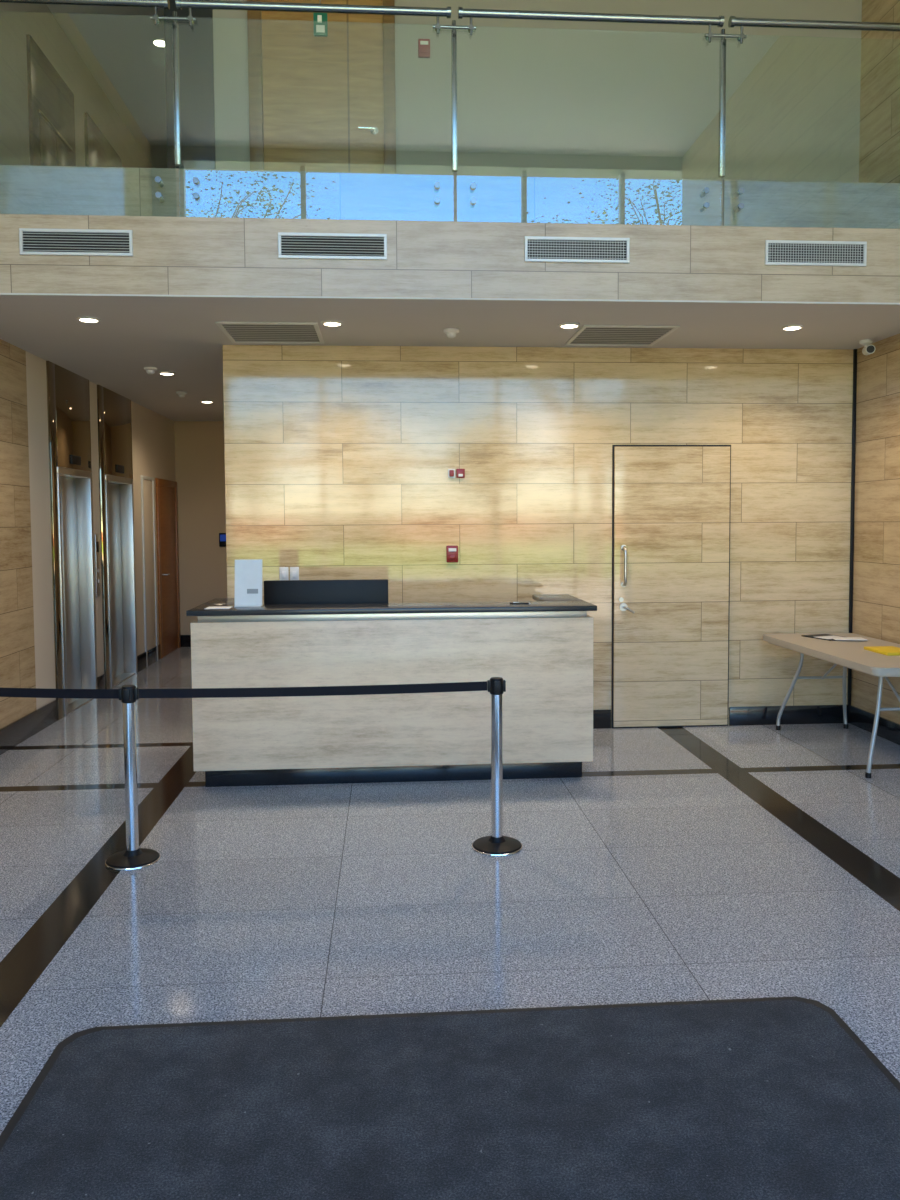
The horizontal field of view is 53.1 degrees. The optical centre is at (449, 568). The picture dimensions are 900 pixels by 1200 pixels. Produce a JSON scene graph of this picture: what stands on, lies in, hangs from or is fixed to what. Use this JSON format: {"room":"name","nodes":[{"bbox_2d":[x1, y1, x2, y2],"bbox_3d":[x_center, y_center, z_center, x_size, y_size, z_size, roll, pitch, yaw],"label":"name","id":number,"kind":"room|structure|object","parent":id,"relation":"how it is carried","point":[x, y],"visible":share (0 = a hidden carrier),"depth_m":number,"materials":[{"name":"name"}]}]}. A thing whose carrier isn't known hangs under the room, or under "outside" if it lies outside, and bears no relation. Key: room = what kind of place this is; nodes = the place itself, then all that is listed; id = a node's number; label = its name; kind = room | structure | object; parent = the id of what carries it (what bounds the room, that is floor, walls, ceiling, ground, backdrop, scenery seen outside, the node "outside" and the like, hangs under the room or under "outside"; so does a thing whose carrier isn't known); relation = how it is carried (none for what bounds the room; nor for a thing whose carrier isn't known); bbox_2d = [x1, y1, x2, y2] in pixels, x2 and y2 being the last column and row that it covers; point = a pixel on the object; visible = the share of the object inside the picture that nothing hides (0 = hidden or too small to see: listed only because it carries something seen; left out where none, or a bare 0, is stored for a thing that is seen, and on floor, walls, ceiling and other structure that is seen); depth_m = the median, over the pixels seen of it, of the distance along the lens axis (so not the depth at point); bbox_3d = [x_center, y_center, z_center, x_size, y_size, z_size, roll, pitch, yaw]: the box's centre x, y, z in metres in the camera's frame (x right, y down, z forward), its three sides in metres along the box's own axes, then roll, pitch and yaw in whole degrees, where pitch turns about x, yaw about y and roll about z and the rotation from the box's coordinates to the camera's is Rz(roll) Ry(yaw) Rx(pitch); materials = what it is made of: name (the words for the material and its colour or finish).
{"room":"lobby","nodes":[
{"label":"lobby","id":0,"kind":"room"},
{"bbox_2d":[0,2,175,728],"bbox_3d":[-3.368,-1.831,5.719,0.300,6.400,12.350,-1,3,-4],"label":"wall","id":1,"kind":"structure","parent":0,"point":[27,652],"depth_m":7.15,"materials":[{"name":"wood"}]},
{"bbox_2d":[26,34,75,165],"bbox_3d":[-3.341,-3.293,7.627,0.045,1.880,1.000,-1,3,-4],"label":"elevator","id":2,"kind":"object","parent":1,"relation":"attached to","point":[50,99],"visible":0.59,"depth_m":7.43,"materials":[{"name":"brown metal"}]},
{"bbox_2d":[46,361,96,719],"bbox_3d":[-3.483,-0.248,8.007,0.314,3.000,1.020,-1,3,-4],"label":"elevator","id":3,"kind":"object","parent":1,"relation":"attached to","point":[68,393],"visible":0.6,"depth_m":8.18,"materials":[{"name":"silver metal"}]},
{"bbox_2d":[0,644,160,754],"bbox_3d":[-3.154,1.300,5.370,0.018,0.180,11.300,-1,3,-4],"label":"baseboard","id":4,"kind":"structure","parent":1,"relation":"attached to","point":[18,731],"depth_m":7.13,"materials":[{"name":"black stone"}]},
{"bbox_2d":[94,534,100,596],"bbox_3d":[-3.395,-0.033,8.676,0.018,0.600,0.110,-1,3,-4],"label":"panel","id":5,"kind":"object","parent":1,"relation":"attached to","point":[96,536],"visible":1,"depth_m":8.65,"materials":[{"name":"silver metal"}]},
{"bbox_2d":[84,112,121,166],"bbox_3d":[-3.437,-3.366,9.022,0.045,1.880,1.100,-1,3,-4],"label":"elevator","id":6,"kind":"object","parent":1,"relation":"attached to","point":[99,152],"visible":0.06,"depth_m":8.70,"materials":[{"name":"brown metal"}]},
{"bbox_2d":[97,385,137,688],"bbox_3d":[-3.576,-0.318,9.342,0.314,3.000,1.100,-1,3,-4],"label":"elevator","id":7,"kind":"object","parent":1,"relation":"attached to","point":[113,409],"visible":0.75,"depth_m":9.56,"materials":[{"name":"silver metal"}]},
{"bbox_2d":[141,475,157,666],"bbox_3d":[-3.523,0.019,10.557,0.020,2.200,0.520,-1,3,-4],"label":"door","id":8,"kind":"structure","parent":1,"relation":"in","point":[147,483],"depth_m":10.54,"materials":[{"name":"white metal"}]},
{"bbox_2d":[155,478,180,658],"bbox_3d":[-3.554,-0.028,11.451,0.080,2.200,1.010,-1,3,-4],"label":"door","id":9,"kind":"structure","parent":1,"relation":"in","point":[166,490],"depth_m":11.41,"materials":[{"name":"orange wood"}]},
{"bbox_2d":[46,4,166,167],"bbox_3d":[-2.615,-4.862,9.202,1.740,0.120,5.200,-1,3,-4],"label":"ceiling","id":10,"kind":"structure","parent":0,"point":[115,44],"depth_m":8.42,"materials":[{"name":"paint"}]},
{"bbox_2d":[152,38,164,46],"bbox_3d":[-2.608,-4.735,8.105,0.150,0.019,0.150,-1,3,-4],"label":"recessed light","id":11,"kind":"object","parent":10,"relation":"in","point":[159,42],"visible":0.82,"depth_m":8.08,"materials":[{"name":"white metal"}]},
{"bbox_2d":[174,421,226,634],"bbox_3d":[-0.398,-2.192,12.255,7.130,6.400,0.300,-1,3,-4],"label":"wall","id":12,"kind":"structure","parent":0,"point":[199,445],"depth_m":11.98,"materials":[{"name":"beige paint"}]},
{"bbox_2d":[180,635,190,646],"bbox_3d":[-2.836,0.956,12.090,1.547,0.160,0.018,-1,3,-4],"label":"baseboard","id":13,"kind":"structure","parent":12,"relation":"attached to","point":[185,639],"depth_m":12.03,"materials":[{"name":"black stone"}]},
{"bbox_2d":[219,533,225,546],"bbox_3d":[-2.994,-0.390,11.996,0.160,0.180,0.043,-1,3,-4],"label":"reader","id":14,"kind":"object","parent":12,"relation":"attached to","point":[222,536],"visible":0.58,"depth_m":11.97,"materials":[{"name":"black plastic"}]},
{"bbox_2d":[0,647,899,1134],"bbox_3d":[0.048,1.423,6.276,7.130,0.200,12.650,-1,3,-4],"label":"floor","id":15,"kind":"structure","parent":0,"point":[696,863],"depth_m":4.08,"materials":[{"name":"stone"}]},
{"bbox_2d":[105,685,160,870],"bbox_3d":[-1.557,0.997,4.391,0.259,0.868,0.259,-1,3,-4],"label":"barrier post","id":16,"kind":"object","parent":15,"relation":"on","point":[134,857],"visible":1,"depth_m":4.37,"materials":[{"name":"silver metal"}]},
{"bbox_2d":[138,681,486,697],"bbox_3d":[-0.663,0.600,4.447,1.706,0.054,0.002,-1,3,-5],"label":"belt","id":17,"kind":"object","parent":16,"relation":"attached to","point":[458,686],"visible":1,"depth_m":4.44,"materials":[{"name":"black fabric"}]},
{"bbox_2d":[186,594,596,786],"bbox_3d":[-0.369,0.778,6.052,2.540,1.118,0.910,-1,3,-4],"label":"reception desk","id":18,"kind":"object","parent":15,"relation":"on","point":[542,649],"visible":0.96,"depth_m":5.64,"materials":[{"name":"wood"}]},
{"bbox_2d":[205,606,232,608],"bbox_3d":[-1.455,0.243,5.663,0.150,0.003,0.140,-1,3,-4],"label":"paper sheet","id":19,"kind":"object","parent":18,"relation":"on","point":[212,607],"visible":1,"depth_m":5.66,"materials":[{"name":"white paper"}]},
{"bbox_2d":[234,559,262,606],"bbox_3d":[-1.289,0.090,5.747,0.175,0.299,0.100,-1,3,-4],"label":"stand","id":20,"kind":"object","parent":18,"relation":"on","point":[248,572],"visible":1,"depth_m":5.75,"materials":[{"name":"plastic"}]},
{"bbox_2d":[264,579,387,604],"bbox_3d":[-0.828,0.332,6.033,0.830,0.515,0.220,-1,3,-4],"label":"computer monitor","id":21,"kind":"object","parent":18,"relation":"on","point":[276,592],"visible":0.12,"depth_m":6.03,"materials":[{"name":"black plastic"}]},
{"bbox_2d":[510,602,530,603],"bbox_3d":[0.452,0.219,5.788,0.136,0.013,0.012,0,3,9],"label":"pen","id":22,"kind":"object","parent":18,"relation":"on","point":[510,602],"visible":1,"depth_m":5.79,"materials":[{"name":"black plastic"}]},
{"bbox_2d":[0,996,899,1199],"bbox_3d":[0.092,1.544,1.939,2.540,0.012,2.190,-1,3,-4],"label":"entrance mat","id":23,"kind":"object","parent":15,"relation":"on","point":[773,1098],"visible":1,"depth_m":2.51,"materials":[{"name":"rubber"}]},
{"bbox_2d":[472,677,522,856],"bbox_3d":[0.236,0.978,4.544,0.259,0.868,0.259,-1,3,-4],"label":"barrier post","id":24,"kind":"object","parent":15,"relation":"on","point":[498,845],"visible":1,"depth_m":4.52,"materials":[{"name":"silver metal"}]},
{"bbox_2d":[763,633,899,777],"bbox_3d":[2.900,0.928,6.357,0.740,0.745,1.690,-1,3,-4],"label":"folding table","id":25,"kind":"object","parent":15,"relation":"on","point":[851,654],"visible":0.99,"depth_m":6.28,"materials":[{"name":"plastic"}]},
{"bbox_2d":[801,634,866,640],"bbox_3d":[2.950,0.523,6.846,0.296,0.012,0.443,-2,3,-21],"label":"magazine","id":26,"kind":"object","parent":25,"relation":"on","point":[828,637],"visible":1,"depth_m":6.82,"materials":[{"name":"white paper"}]},
{"bbox_2d":[864,646,899,655],"bbox_3d":[3.049,0.561,6.032,0.300,0.020,0.500,-1,3,-4],"label":"stack","id":27,"kind":"object","parent":25,"relation":"on","point":[885,650],"visible":1,"depth_m":6.12,"materials":[{"name":"yellow paper"}]},
{"bbox_2d":[0,301,899,420],"bbox_3d":[-0.161,-1.875,8.850,6.530,0.120,6.550,-1,3,-4],"label":"ceiling","id":28,"kind":"structure","parent":0,"point":[113,352],"depth_m":6.37,"materials":[{"name":"paint"}]},
{"bbox_2d":[76,316,100,322],"bbox_3d":[-2.378,-1.638,5.923,0.150,0.019,0.150,-1,3,-4],"label":"recessed light","id":29,"kind":"object","parent":28,"relation":"in","point":[89,319],"depth_m":5.89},
{"bbox_2d":[144,367,156,374],"bbox_3d":[-2.599,-1.717,7.811,0.110,0.056,0.110,-1,3,-4],"label":"smoke detector","id":30,"kind":"object","parent":28,"relation":"attached to","point":[150,370],"visible":1,"depth_m":7.78,"materials":[{"name":"white plastic"}]},
{"bbox_2d":[158,371,175,374],"bbox_3d":[-2.536,-1.750,8.064,0.150,0.019,0.150,-1,3,-4],"label":"recessed light","id":31,"kind":"object","parent":28,"relation":"in","point":[161,372],"depth_m":8.02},
{"bbox_2d":[176,391,186,397],"bbox_3d":[-2.759,-1.792,9.251,0.110,0.056,0.110,-1,3,-4],"label":"smoke detector","id":32,"kind":"object","parent":28,"relation":"attached to","point":[181,394],"visible":1,"depth_m":9.22,"materials":[{"name":"white plastic"}]},
{"bbox_2d":[200,400,213,402],"bbox_3d":[-2.688,-1.848,9.956,0.150,0.019,0.150,-1,3,-4],"label":"recessed light","id":33,"kind":"object","parent":28,"relation":"in","point":[203,401],"depth_m":9.90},
{"bbox_2d":[215,322,323,343],"bbox_3d":[-1.258,-1.673,6.390,0.680,0.012,0.680,-1,3,-4],"label":"air diffuser","id":34,"kind":"object","parent":28,"relation":"in","point":[237,332],"depth_m":6.36,"materials":[{"name":"grey metal"}]},
{"bbox_2d":[321,320,342,325],"bbox_3d":[-0.795,-1.656,6.082,0.150,0.019,0.150,-1,3,-4],"label":"recessed light","id":35,"kind":"object","parent":28,"relation":"in","point":[327,322],"depth_m":6.05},
{"bbox_2d":[443,328,458,337],"bbox_3d":[0.009,-1.656,6.338,0.110,0.056,0.110,-1,3,-4],"label":"smoke detector","id":36,"kind":"object","parent":28,"relation":"attached to","point":[450,332],"visible":1,"depth_m":6.31,"materials":[{"name":"white plastic"}]},
{"bbox_2d":[558,322,579,328],"bbox_3d":[0.821,-1.672,6.193,0.150,0.019,0.150,-1,3,-4],"label":"recessed light","id":37,"kind":"object","parent":28,"relation":"in","point":[567,325],"depth_m":6.16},
{"bbox_2d":[564,325,679,345],"bbox_3d":[1.236,-1.697,6.562,0.680,0.012,0.680,-1,3,-4],"label":"air diffuser","id":38,"kind":"object","parent":28,"relation":"in","point":[587,335],"depth_m":6.53,"materials":[{"name":"grey metal"}]},
{"bbox_2d":[781,324,803,329],"bbox_3d":[2.397,-1.687,6.302,0.150,0.019,0.150,-1,3,-4],"label":"recessed light","id":39,"kind":"object","parent":28,"relation":"in","point":[794,326],"depth_m":6.26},
{"bbox_2d":[859,339,874,354],"bbox_3d":[3.137,-1.666,6.771,0.094,0.120,0.173,0,3,16],"label":"security camera","id":40,"kind":"object","parent":28,"relation":"attached to","point":[868,349],"visible":1,"depth_m":6.76,"materials":[{"name":"white plastic"}]},
{"bbox_2d":[213,0,861,181],"bbox_3d":[0.549,-3.765,9.478,4.990,2.580,5.200,-1,3,-4],"label":"wall","id":41,"kind":"structure","parent":0,"point":[535,97],"depth_m":6.92,"materials":[{"name":"paint"}]},
{"bbox_2d":[247,0,395,172],"bbox_3d":[-0.954,-3.562,6.734,1.090,2.480,0.081,-1,3,-4],"label":"door","id":42,"kind":"structure","parent":41,"relation":"in","point":[317,103],"depth_m":6.75,"materials":[{"name":"brown wood"}]},
{"bbox_2d":[418,39,429,57],"bbox_3d":[-0.194,-3.929,6.788,0.090,0.130,0.040,-1,3,-4],"label":"fire alarm","id":43,"kind":"object","parent":41,"relation":"attached to","point":[423,44],"visible":1,"depth_m":6.78,"materials":[{"name":"red plastic"}]},
{"bbox_2d":[223,345,852,724],"bbox_3d":[0.583,-0.359,9.658,4.965,3.000,5.200,-1,3,-4],"label":"wall","id":44,"kind":"structure","parent":0,"point":[338,459],"depth_m":7.03,"materials":[{"name":"wood"}]},
{"bbox_2d":[279,567,298,579],"bbox_3d":[-1.238,0.040,6.933,0.148,0.110,0.018,-1,3,-4],"label":"wall switch plate","id":45,"kind":"object","parent":44,"relation":"attached to","point":[294,571],"visible":0.76,"depth_m":6.93,"materials":[{"name":"white plastic"}]},
{"bbox_2d":[446,546,457,561],"bbox_3d":[0.018,-0.117,7.001,0.090,0.130,0.040,-1,3,-4],"label":"fire alarm","id":46,"kind":"object","parent":44,"relation":"attached to","point":[451,551],"visible":1,"depth_m":6.99,"materials":[{"name":"red plastic"}]},
{"bbox_2d":[448,469,464,477],"bbox_3d":[0.049,-0.741,6.974,0.130,0.070,0.034,-1,3,-4],"label":"fire alarm strobe","id":47,"kind":"object","parent":44,"relation":"attached to","point":[460,473],"visible":1,"depth_m":6.96,"materials":[{"name":"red plastic"}]},
{"bbox_2d":[611,445,730,727],"bbox_3d":[1.758,0.145,7.102,0.950,2.245,0.102,-1,3,-4],"label":"door","id":48,"kind":"structure","parent":44,"relation":"in","point":[671,504],"depth_m":7.12,"materials":[{"name":"wood"}]},
{"bbox_2d":[593,704,848,728],"bbox_3d":[0.771,1.199,7.133,4.965,0.150,0.018,-1,3,-4],"label":"baseboard","id":49,"kind":"structure","parent":44,"relation":"attached to","point":[801,714],"depth_m":7.25,"materials":[{"name":"black stone"}]},
{"bbox_2d":[851,0,899,723],"bbox_3d":[3.445,-1.897,6.188,0.300,6.400,12.350,-1,3,-4],"label":"wall","id":50,"kind":"structure","parent":0,"point":[876,571],"depth_m":6.83,"materials":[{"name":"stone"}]},
{"bbox_2d":[847,349,856,704],"bbox_3d":[3.228,-0.323,7.222,0.022,2.850,0.022,-1,3,-4],"label":"trim","id":51,"kind":"structure","parent":50,"relation":"attached to","point":[854,350],"depth_m":7.21,"materials":[{"name":"black plastic"}]},
{"bbox_2d":[849,705,899,744],"bbox_3d":[3.486,1.360,3.741,0.018,0.150,7.132,-1,3,-4],"label":"baseboard","id":52,"kind":"structure","parent":50,"relation":"attached to","point":[889,730],"depth_m":6.92,"materials":[{"name":"black stone"}]},
{"bbox_3d":[0.020,-4.960,5.791,7.130,0.200,12.950,-1,3,-4],"label":"ceiling","id":53,"kind":"structure","parent":0,"visible":0},
{"bbox_2d":[313,0,327,36],"bbox_3d":[-0.940,-4.375,6.491,0.100,1.030,0.023,-1,3,-4],"label":"exit sign","id":54,"kind":"object","parent":53,"relation":"hanging from","point":[320,25],"visible":0.91,"depth_m":6.50,"materials":[{"name":"plastic"}]},
{"bbox_3d":[-0.167,-2.187,8.893,6.530,0.500,6.430,-1,3,-4],"label":"floor","id":55,"kind":"structure","parent":0,"visible":0},
{"bbox_2d":[164,0,215,168],"bbox_3d":[-1.940,-3.499,6.805,0.350,2.360,0.250,-1,3,-4],"label":"wall","id":56,"kind":"structure","parent":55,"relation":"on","point":[196,53],"depth_m":6.68,"materials":[{"name":"beige paint"}]},
{"bbox_2d":[0,165,899,309],"bbox_3d":[0.064,-2.034,5.553,6.530,0.800,0.274,-1,3,-4],"label":"fascia","id":57,"kind":"object","parent":55,"relation":"attached to","point":[221,248],"visible":1,"depth_m":5.48,"materials":[{"name":"wood"}]},
{"bbox_2d":[19,228,132,255],"bbox_3d":[-2.185,-1.910,5.263,0.644,0.150,0.014,-1,3,-4],"label":"air vent","id":58,"kind":"object","parent":57,"relation":"attached to","point":[32,241],"visible":1,"depth_m":5.26,"materials":[{"name":"white metal"}]},
{"bbox_2d":[155,176,163,202],"bbox_3d":[-2.407,-2.667,5.321,1.540,1.182,0.094,-1,3,-4],"label":"balustrade panel","id":59,"kind":"object","parent":57,"relation":"on","point":[158,180],"visible":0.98,"depth_m":5.34,"materials":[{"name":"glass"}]},
{"bbox_2d":[193,177,439,206],"bbox_3d":[-0.801,-2.682,5.431,1.640,1.182,0.094,-1,3,-4],"label":"fittings","id":60,"kind":"object","parent":57,"relation":"on","point":[196,196],"visible":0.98,"depth_m":5.44,"materials":[{"name":"metal"}]},
{"bbox_2d":[278,232,386,259],"bbox_3d":[-0.699,-1.924,5.365,0.644,0.150,0.014,-1,3,-4],"label":"air vent","id":61,"kind":"object","parent":57,"relation":"attached to","point":[352,246],"visible":1,"depth_m":5.36,"materials":[{"name":"white metal"}]},
{"bbox_2d":[525,236,629,262],"bbox_3d":[0.773,-1.938,5.466,0.644,0.150,0.014,-1,3,-4],"label":"air vent","id":62,"kind":"object","parent":57,"relation":"attached to","point":[537,248],"visible":1,"depth_m":5.46,"materials":[{"name":"white metal"}]},
{"bbox_2d":[470,182,709,211],"bbox_3d":[0.860,-2.698,5.545,1.650,1.182,0.094,-1,3,-4],"label":"glass clamp","id":63,"kind":"object","parent":57,"relation":"on","point":[706,190],"visible":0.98,"depth_m":5.57,"materials":[{"name":"metal"}]},
{"bbox_2d":[0,0,899,176],"bbox_3d":[0.064,-2.900,5.444,6.554,0.941,0.101,-1,3,-4],"label":"handrail","id":64,"kind":"object","parent":63,"relation":"attached to","point":[733,21],"visible":1,"depth_m":5.41,"materials":[{"name":"metal"}]},
{"bbox_2d":[734,188,743,212],"bbox_3d":[2.502,-2.714,5.658,1.600,1.182,0.094,-1,3,-4],"label":"balustrade panel","id":65,"kind":"object","parent":57,"relation":"on","point":[740,191],"visible":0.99,"depth_m":5.59,"materials":[{"name":"metal"}]},
{"bbox_2d":[765,240,866,266],"bbox_3d":[2.264,-1.953,5.569,0.644,0.150,0.014,-1,3,-4],"label":"air vent","id":66,"kind":"object","parent":57,"relation":"attached to","point":[777,252],"visible":1,"depth_m":5.57,"materials":[{"name":"white metal"}]},
{"bbox_3d":[-2.862,0.995,4.591,0.259,0.868,0.259,-1,3,-4],"label":"barrier post","id":67,"kind":"object","parent":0,"visible":0},
{"bbox_2d":[0,688,118,698],"bbox_3d":[-2.212,0.608,4.471,1.229,0.054,0.002,0,3,10],"label":"belt","id":68,"kind":"object","parent":67,"relation":"attached to","point":[4,692],"visible":1,"depth_m":4.42,"materials":[{"name":"black fabric"}]}
]}

